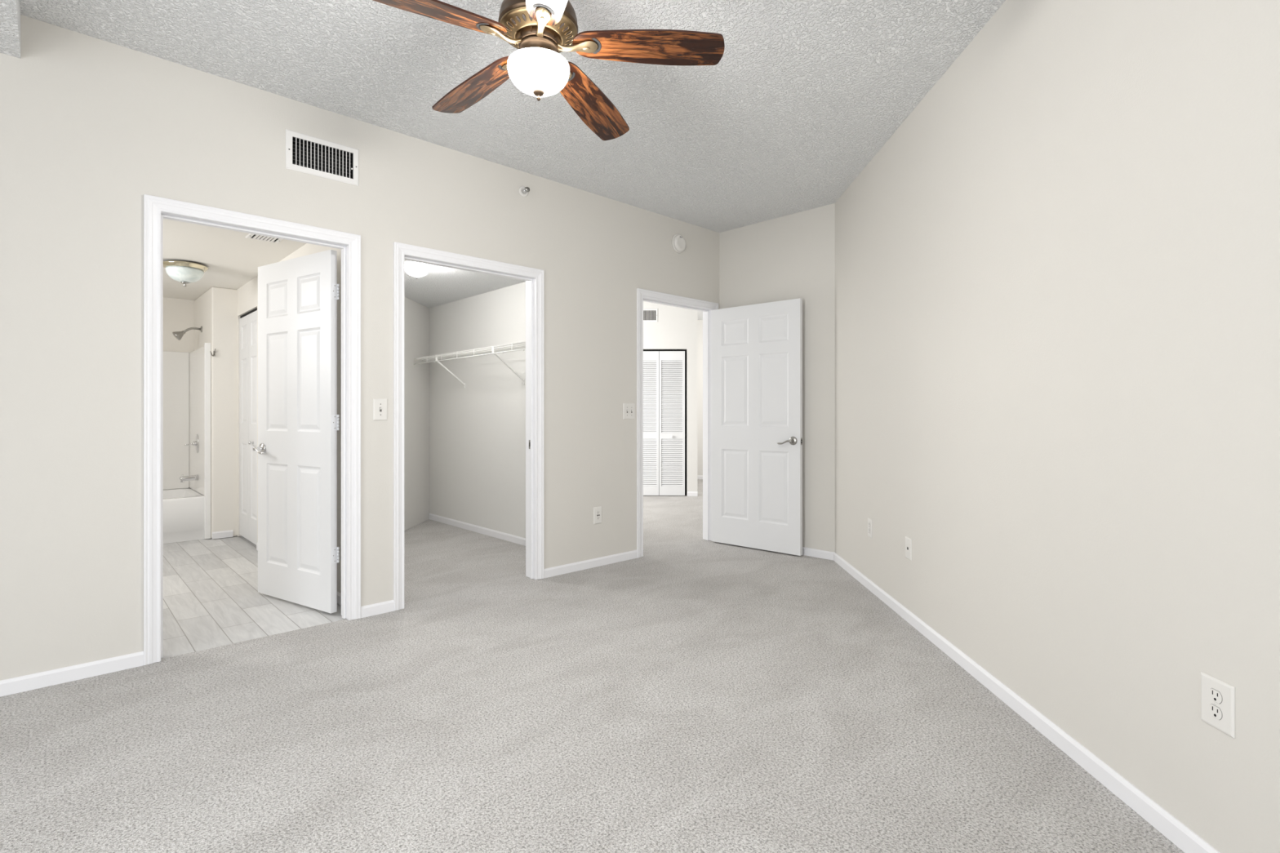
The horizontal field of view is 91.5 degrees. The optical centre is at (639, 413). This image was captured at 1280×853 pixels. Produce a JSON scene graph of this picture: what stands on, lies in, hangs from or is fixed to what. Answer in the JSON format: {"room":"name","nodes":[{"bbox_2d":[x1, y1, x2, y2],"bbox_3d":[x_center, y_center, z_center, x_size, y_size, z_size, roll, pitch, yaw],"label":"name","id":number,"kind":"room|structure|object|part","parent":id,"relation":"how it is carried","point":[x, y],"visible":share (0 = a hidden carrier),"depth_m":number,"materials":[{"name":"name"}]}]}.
{"room":"empty bedroom","nodes":[
{"label":"empty bedroom","id":0,"kind":"room"},
{"bbox_2d":[0,0,20,57],"bbox_3d":[-2.533,-1.529,0.438,2.903,0.178,3.000,0,0,-43],"label":"ceiling","id":1,"kind":"structure","parent":0,"point":[10,10],"depth_m":2.34,"materials":[{"name":"white paint"}]},
{"bbox_2d":[163,297,194,352],"bbox_3d":[-5.136,-0.010,5.719,2.300,2.270,0.050,0,0,-43],"label":"wall","id":2,"kind":"structure","parent":0,"point":[178,313],"depth_m":6.20,"materials":[{"name":"white paint"}]},
{"bbox_2d":[194,286,237,537],"bbox_3d":[-4.086,-0.010,6.024,0.235,2.270,0.950,0,0,-43],"label":"wall","id":3,"kind":"structure","parent":0,"point":[215,310],"depth_m":5.67,"materials":[{"name":"white paint"}]},
{"bbox_2d":[172,326,202,340],"bbox_3d":[-4.278,-0.764,5.890,0.228,0.151,0.089,0,0,-43],"label":"shower","id":4,"kind":"object","parent":3,"relation":"attached to","point":[178,335],"visible":1,"depth_m":5.85,"materials":[{"name":"silver metal"}]},
{"bbox_3d":[-4.252,-0.793,5.915,0.138,0.062,0.021,0,0,-43],"label":"arm","id":5,"kind":"part","parent":4,"relation":"part of","materials":[{"name":"silver metal"}]},
{"bbox_2d":[209,348,216,356],"bbox_3d":[-3.821,-0.550,5.580,0.025,0.071,0.070,0,0,-8],"label":"robe hook","id":6,"kind":"object","parent":3,"relation":"attached to","point":[214,352],"visible":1,"depth_m":5.60,"materials":[{"name":"grey metal"}]},
{"bbox_2d":[212,529,233,539],"bbox_3d":[-3.783,1.094,5.649,0.160,0.062,0.012,0,0,-43],"label":"baseboard","id":7,"kind":"structure","parent":3,"relation":"attached to","point":[224,534],"depth_m":5.65,"materials":[{"name":"white wood"}]},
{"bbox_2d":[163,218,306,300],"bbox_3d":[-3.788,-1.165,4.251,2.240,0.040,4.035,0,0,-43],"label":"ceiling","id":8,"kind":"structure","parent":0,"point":[232,260],"depth_m":4.45,"materials":[{"name":"white paint"}]},
{"bbox_2d":[163,260,208,287],"bbox_3d":[-3.465,-1.055,4.746,0.296,0.178,0.296,0,0,-43],"label":"ceiling light","id":9,"kind":"object","parent":8,"relation":"attached to","point":[184,272],"visible":0.97,"depth_m":4.67,"materials":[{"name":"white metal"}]},
{"bbox_3d":[-3.465,-1.050,4.746,0.238,0.098,0.238,0,0,-43],"label":"lamp shade","id":10,"kind":"part","parent":9,"relation":"part of","materials":[{"name":"white glass"}]},
{"bbox_2d":[244,233,283,243],"bbox_3d":[-2.433,-1.140,4.043,0.190,0.008,0.160,0,0,-43],"label":"ceiling vent","id":11,"kind":"object","parent":8,"relation":"in","point":[251,236],"visible":0.87,"depth_m":4.05,"materials":[{"name":"white metal"}]},
{"bbox_2d":[237,243,341,593],"bbox_3d":[-2.646,-0.246,4.644,0.040,2.743,3.035,0,0,-43],"label":"wall","id":12,"kind":"structure","parent":0,"point":[247,294],"depth_m":4.06,"materials":[{"name":"white paint"}]},
{"bbox_2d":[239,307,257,545],"bbox_3d":[-3.429,0.106,5.455,0.064,2.003,0.726,0,0,-43],"label":"door","id":13,"kind":"structure","parent":12,"relation":"in","point":[248,321],"depth_m":5.48,"materials":[{"name":"white paint"}]},
{"bbox_2d":[256,542,341,605],"bbox_3d":[-2.400,1.094,4.346,0.012,0.062,2.235,0,0,-43],"label":"baseboard","id":14,"kind":"structure","parent":12,"relation":"attached to","point":[339,594],"depth_m":3.69,"materials":[{"name":"white wood"}]},
{"bbox_2d":[0,14,719,680],"bbox_3d":[-1.997,-0.246,3.089,7.345,2.743,0.115,0,0,-43],"label":"wall","id":15,"kind":"structure","parent":0,"point":[91,126],"depth_m":2.80,"materials":[{"name":"white paint"}]},
{"bbox_2d":[0,651,143,697],"bbox_3d":[-3.421,1.094,1.654,3.304,0.062,0.012,0,0,-43],"label":"baseboard","id":16,"kind":"structure","parent":15,"relation":"attached to","point":[77,672],"depth_m":2.62,"materials":[{"name":"white wood"}]},
{"bbox_2d":[143,194,360,665],"bbox_3d":[-1.919,0.071,3.152,0.937,2.106,0.134,0,0,-43],"label":"door frame","id":17,"kind":"structure","parent":15,"relation":"attached to","point":[156,209],"depth_m":2.96,"materials":[{"name":"white wood"}]},
{"bbox_2d":[253,249,339,613],"bbox_3d":[-2.055,0.098,3.675,0.795,2.030,0.098,0,0,31],"label":"door","id":18,"kind":"structure","parent":15,"relation":"in","point":[299,420],"depth_m":3.66,"materials":[{"name":"white paint"}]},
{"bbox_3d":[-2.316,0.225,3.788,0.117,0.040,0.025,0,0,37],"label":"lever","id":19,"kind":"part","parent":18,"relation":"part of","materials":[{"name":"silver metal"}]},
{"bbox_3d":[-2.352,0.215,3.838,0.068,0.068,0.056,0,0,32],"label":"handle","id":20,"kind":"part","parent":18,"relation":"part of","materials":[{"name":"silver metal"}]},
{"bbox_2d":[285,128,359,186],"bbox_3d":[-1.707,-1.355,3.338,0.360,0.202,0.102,0,0,-43],"label":"air vent","id":21,"kind":"object","parent":15,"relation":"in","point":[303,156],"visible":0.99,"depth_m":3.33,"materials":[{"name":"white metal"}]},
{"bbox_2d":[360,600,394,617],"bbox_3d":[-1.474,1.094,3.497,0.184,0.062,0.012,0,0,-43],"label":"baseboard","id":22,"kind":"structure","parent":15,"relation":"attached to","point":[386,606],"depth_m":3.49,"materials":[{"name":"white wood"}]},
{"bbox_2d":[373,398,387,420],"bbox_3d":[-1.458,-0.025,3.507,0.079,0.122,0.018,0,0,-43],"label":"light switch","id":23,"kind":"object","parent":15,"relation":"attached to","point":[380,405],"visible":1,"depth_m":3.51,"materials":[{"name":"white plastic"}]},
{"bbox_2d":[393,241,543,610],"bbox_3d":[-1.073,0.071,3.953,1.026,2.106,0.134,0,0,-43],"label":"door frame","id":24,"kind":"structure","parent":15,"relation":"attached to","point":[534,277],"depth_m":4.13,"materials":[{"name":"white wood"}]},
{"bbox_2d":[519,186,529,196],"bbox_3d":[-0.760,-1.485,4.142,0.072,0.072,0.056,0,0,-43],"label":"sprinkler head","id":25,"kind":"object","parent":15,"relation":"attached to","point":[523,191],"visible":1,"depth_m":4.15},
{"bbox_2d":[543,550,637,577],"bbox_3d":[-0.342,1.094,4.568,0.881,0.062,0.012,0,0,-43],"label":"baseboard","id":26,"kind":"structure","parent":15,"relation":"attached to","point":[594,562],"depth_m":4.53,"materials":[{"name":"white wood"}]},
{"bbox_2d":[593,506,601,524],"bbox_3d":[-0.310,0.748,4.599,0.078,0.124,0.009,0,0,-43],"label":"wall outlet","id":27,"kind":"object","parent":15,"relation":"attached to","point":[597,510],"visible":1,"depth_m":4.59,"materials":[{"name":"white plastic"}]},
{"bbox_2d":[595,510,599,519],"bbox_3d":[-0.309,0.748,4.598,0.035,0.068,0.003,0,0,-43],"label":"receptacle","id":28,"kind":"object","parent":27,"relation":"attached to","point":[597,512],"depth_m":4.60,"materials":[{"name":"white plastic"}]},
{"bbox_2d":[622,403,635,419],"bbox_3d":[-0.079,-0.019,4.812,0.122,0.122,0.018,0,0,-43],"label":"light switch","id":29,"kind":"object","parent":15,"relation":"attached to","point":[628,409],"visible":1,"depth_m":4.81,"materials":[{"name":"white plastic"}]},
{"bbox_2d":[636,288,718,557],"bbox_3d":[0.297,0.071,5.249,0.982,2.106,0.134,0,0,-43],"label":"door frame","id":30,"kind":"structure","parent":15,"relation":"attached to","point":[642,295],"depth_m":5.26,"materials":[{"name":"white wood"}]},
{"bbox_2d":[671,234,685,253],"bbox_3d":[0.331,-1.420,5.188,0.156,0.156,0.036,0,0,-43],"label":"smoke detector","id":31,"kind":"object","parent":15,"relation":"attached to","point":[678,242],"visible":1,"depth_m":5.16,"materials":[{"name":"white plastic"}]},
{"bbox_2d":[711,297,803,555],"bbox_3d":[0.937,0.103,5.155,0.858,2.020,0.096,0,0,42],"label":"door","id":32,"kind":"structure","parent":15,"relation":"in","point":[757,349],"depth_m":5.15,"materials":[{"name":"white paint"}]},
{"bbox_3d":[1.135,0.223,4.928,0.117,0.040,0.025,0,0,37],"label":"lever","id":33,"kind":"part","parent":32,"relation":"part of","materials":[{"name":"silver metal"}]},
{"bbox_3d":[1.193,0.213,4.907,0.068,0.068,0.056,0,0,42],"label":"handle","id":34,"kind":"part","parent":32,"relation":"part of","materials":[{"name":"silver metal"}]},
{"bbox_2d":[404,297,429,530],"bbox_3d":[-2.299,-0.246,6.791,0.100,2.743,3.600,0,0,2],"label":"wall","id":35,"kind":"structure","parent":0,"point":[416,315],"depth_m":6.32,"materials":[{"name":"white paint"}]},
{"bbox_2d":[404,264,525,308],"bbox_3d":[-1.950,-1.150,5.226,1.550,0.040,2.925,0,0,-43],"label":"ceiling","id":36,"kind":"structure","parent":0,"point":[441,285],"depth_m":5.44,"materials":[{"name":"white paint"}]},
{"bbox_2d":[404,260,429,279],"bbox_3d":[-1.664,-1.066,4.647,0.180,0.126,0.180,0,0,-43],"label":"ceiling light","id":37,"kind":"object","parent":36,"relation":"attached to","point":[413,268],"visible":0.87,"depth_m":4.59,"materials":[{"name":"white glass"}]},
{"bbox_2d":[429,281,525,537],"bbox_3d":[-1.382,-0.246,5.833,0.110,2.743,3.025,0,0,-43],"label":"wall","id":38,"kind":"structure","parent":0,"point":[477,430],"depth_m":5.87,"materials":[{"name":"white paint"}]},
{"bbox_2d":[413,341,525,387],"bbox_3d":[-1.545,-0.406,5.700,0.309,0.306,2.786,0,0,-43],"label":"wire shelf","id":39,"kind":"object","parent":38,"relation":"attached to","point":[493,349],"visible":0.8,"depth_m":5.56,"materials":[{"name":"white metal"}]},
{"bbox_2d":[429,513,525,546],"bbox_3d":[-1.400,1.094,5.763,0.012,0.062,2.900,0,0,-43],"label":"baseboard","id":40,"kind":"structure","parent":38,"relation":"attached to","point":[511,538],"depth_m":5.86,"materials":[{"name":"white wood"}]},
{"bbox_2d":[19,0,1005,319],"bbox_3d":[-1.042,-1.643,6.034,13.020,0.050,13.720,0,0,-43],"label":"ceiling","id":41,"kind":"structure","parent":0,"point":[801,96],"depth_m":2.97,"materials":[{"name":"white paint"}]},
{"bbox_2d":[373,0,724,140],"bbox_3d":[-0.395,-1.366,2.224,1.263,0.501,1.252,0,0,-43],"label":"ceiling fan","id":42,"kind":"object","parent":41,"relation":"hanging from","point":[540,30],"visible":1,"depth_m":2.19,"materials":[{"name":"brown wood"}]},
{"bbox_3d":[-0.693,-1.312,2.009,0.540,0.007,0.154,-1,13,-31],"label":"blade","id":43,"kind":"part","parent":42,"relation":"part of","materials":[{"name":"brown wood"}]},
{"bbox_3d":[-0.643,-1.302,2.480,0.540,0.007,0.154,-3,10,43],"label":"blade","id":44,"kind":"part","parent":42,"relation":"part of","materials":[{"name":"brown wood"}]},
{"bbox_3d":[-0.360,-1.343,2.212,0.275,0.034,0.275,0,0,-43],"label":"vent plate","id":45,"kind":"part","parent":42,"relation":"part of","materials":[{"name":"gold metal"}]},
{"bbox_3d":[-0.360,-1.194,2.212,0.218,0.099,0.218,0,0,-43],"label":"lamp shade","id":46,"kind":"part","parent":42,"relation":"part of","materials":[{"name":"white glass"}]},
{"bbox_3d":[-0.263,-1.310,1.834,0.154,0.007,0.540,13,-2,-14],"label":"blade","id":47,"kind":"part","parent":42,"relation":"part of","materials":[{"name":"brown wood"}]},
{"bbox_3d":[-0.206,-1.278,2.568,0.154,0.007,0.540,-13,-11,22],"label":"blade","id":48,"kind":"part","parent":42,"relation":"part of","materials":[{"name":"brown wood"}]},
{"bbox_3d":[0.030,-1.305,2.218,0.540,0.007,0.154,2,-13,-1],"label":"blade","id":49,"kind":"part","parent":42,"relation":"part of","materials":[{"name":"brown wood"}]},
{"bbox_2d":[0,479,1184,852],"bbox_3d":[-1.042,1.155,6.048,13.000,0.060,13.700,0,0,-43],"label":"floor","id":50,"kind":"structure","parent":0,"point":[691,694],"depth_m":2.23,"materials":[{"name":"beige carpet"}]},
{"bbox_2d":[163,342,210,543],"bbox_3d":[-4.783,0.244,5.386,1.654,1.768,0.915,0,0,-43],"label":"bathtub","id":51,"kind":"object","parent":50,"relation":"on","point":[186,375],"visible":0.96,"depth_m":6.00,"materials":[{"name":"white plastic"}]},
{"bbox_2d":[178,474,198,482],"bbox_3d":[-4.224,0.601,5.831,0.141,0.077,0.054,0,0,-43],"label":"tub spout","id":52,"kind":"object","parent":51,"relation":"attached to","point":[191,477],"visible":1,"depth_m":5.81,"materials":[{"name":"silver metal"}]},
{"bbox_2d":[184,434,198,453],"bbox_3d":[-4.209,0.280,5.845,0.100,0.180,0.116,0,0,-43],"label":"shower valve","id":53,"kind":"object","parent":51,"relation":"attached to","point":[193,443],"visible":1,"depth_m":5.85,"materials":[{"name":"silver metal"}]},
{"bbox_3d":[-4.213,0.280,5.842,0.089,0.044,0.044,0,0,-43],"label":"lever","id":54,"kind":"part","parent":53,"relation":"part of","materials":[{"name":"silver metal"}]},
{"bbox_2d":[643,350,686,495],"bbox_3d":[0.114,0.075,8.666,1.220,2.100,0.039,0,0,2],"label":"door frame","id":55,"kind":"structure","parent":0,"point":[643,350],"depth_m":8.63,"materials":[{"name":"black"}]},
{"bbox_2d":[643,301,697,496],"bbox_3d":[-0.755,-0.246,8.609,3.085,2.743,0.120,0,0,2],"label":"wall","id":56,"kind":"structure","parent":0,"point":[676,327],"depth_m":8.51,"materials":[{"name":"white paint"}]},
{"bbox_2d":[643,308,657,322],"bbox_3d":[0.075,-1.347,8.522,0.340,0.190,0.008,0,0,2],"label":"air vent","id":57,"kind":"object","parent":56,"relation":"in","point":[650,315],"visible":0.58,"depth_m":8.52,"materials":[{"name":"white metal"}]},
{"bbox_2d":[643,351,684,495],"bbox_3d":[0.098,0.130,8.533,1.032,1.975,0.062,0,0,2],"label":"door","id":58,"kind":"structure","parent":56,"relation":"in","point":[664,448],"depth_m":8.54,"materials":[{"name":"white paint"}]},
{"bbox_2d":[687,491,697,496],"bbox_3d":[0.715,1.094,8.502,0.140,0.062,0.012,0,0,2],"label":"baseboard","id":59,"kind":"structure","parent":56,"relation":"attached to","point":[689,493],"depth_m":8.50,"materials":[{"name":"white wood"}]},
{"bbox_2d":[697,320,702,475],"bbox_3d":[1.706,-0.246,10.782,1.715,2.743,0.100,0,0,2],"label":"wall","id":60,"kind":"structure","parent":0,"point":[700,322],"depth_m":10.75,"materials":[{"name":"white paint"}]},
{"bbox_2d":[697,475,702,479],"bbox_3d":[1.657,1.094,10.727,1.610,0.062,0.012,0,0,2],"label":"baseboard","id":61,"kind":"structure","parent":60,"relation":"attached to","point":[699,477],"depth_m":10.74,"materials":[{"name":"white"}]},
{"bbox_2d":[719,203,835,552],"bbox_3d":[1.106,-0.246,5.261,0.123,2.743,1.229,0,0,-45],"label":"wall","id":62,"kind":"structure","parent":0,"point":[792,256],"depth_m":4.93,"materials":[{"name":"white paint"}]},
{"bbox_2d":[802,546,834,560],"bbox_3d":[1.109,1.094,5.164,1.082,0.062,0.012,0,0,45],"label":"baseboard","id":63,"kind":"structure","parent":62,"relation":"attached to","point":[824,554],"depth_m":4.87,"materials":[{"name":"white wood"}]},
{"bbox_2d":[835,0,1279,852],"bbox_3d":[1.474,-0.246,1.936,0.120,2.743,5.868,0,0,2],"label":"wall","id":64,"kind":"structure","parent":0,"point":[1057,278],"depth_m":1.94,"materials":[{"name":"white paint"}]},
{"bbox_2d":[867,517,871,537],"bbox_3d":[1.470,0.730,3.990,0.008,0.118,0.072,0,0,2],"label":"wall outlet","id":65,"kind":"object","parent":64,"relation":"attached to","point":[869,521],"visible":1,"depth_m":3.98,"materials":[{"name":"white plastic"}]},
{"bbox_2d":[905,536,911,560],"bbox_3d":[1.454,0.729,3.379,0.006,0.115,0.079,0,0,2],"label":"cable plate","id":66,"kind":"object","parent":64,"relation":"attached to","point":[908,540],"visible":1,"depth_m":3.37,"materials":[{"name":"white plastic"}]},
{"bbox_2d":[833,552,1219,852],"bbox_3d":[1.410,1.094,1.896,0.012,0.062,5.783,0,0,2],"label":"baseboard","id":67,"kind":"structure","parent":64,"relation":"attached to","point":[1173,829],"depth_m":2.08,"materials":[{"name":"white wood"}]},
{"bbox_2d":[1200,671,1235,738],"bbox_3d":[1.402,0.705,1.515,0.008,0.121,0.090,0,0,2],"label":"wall outlet","id":68,"kind":"object","parent":64,"relation":"attached to","point":[1217,696],"visible":1,"depth_m":1.51,"materials":[{"name":"white plastic"}]},
{"bbox_2d":[1208,703,1222,719],"bbox_3d":[1.399,0.725,1.515,0.002,0.030,0.036,0,0,2],"label":"receptacle","id":69,"kind":"object","parent":68,"relation":"attached to","point":[1215,710],"depth_m":1.51,"materials":[{"name":"white plastic"}]},
{"bbox_2d":[1208,688,1222,703],"bbox_3d":[1.399,0.686,1.515,0.002,0.030,0.036,0,0,2],"label":"receptacle","id":70,"kind":"object","parent":68,"relation":"attached to","point":[1215,695],"depth_m":1.51,"materials":[{"name":"white plastic"}]}
]}

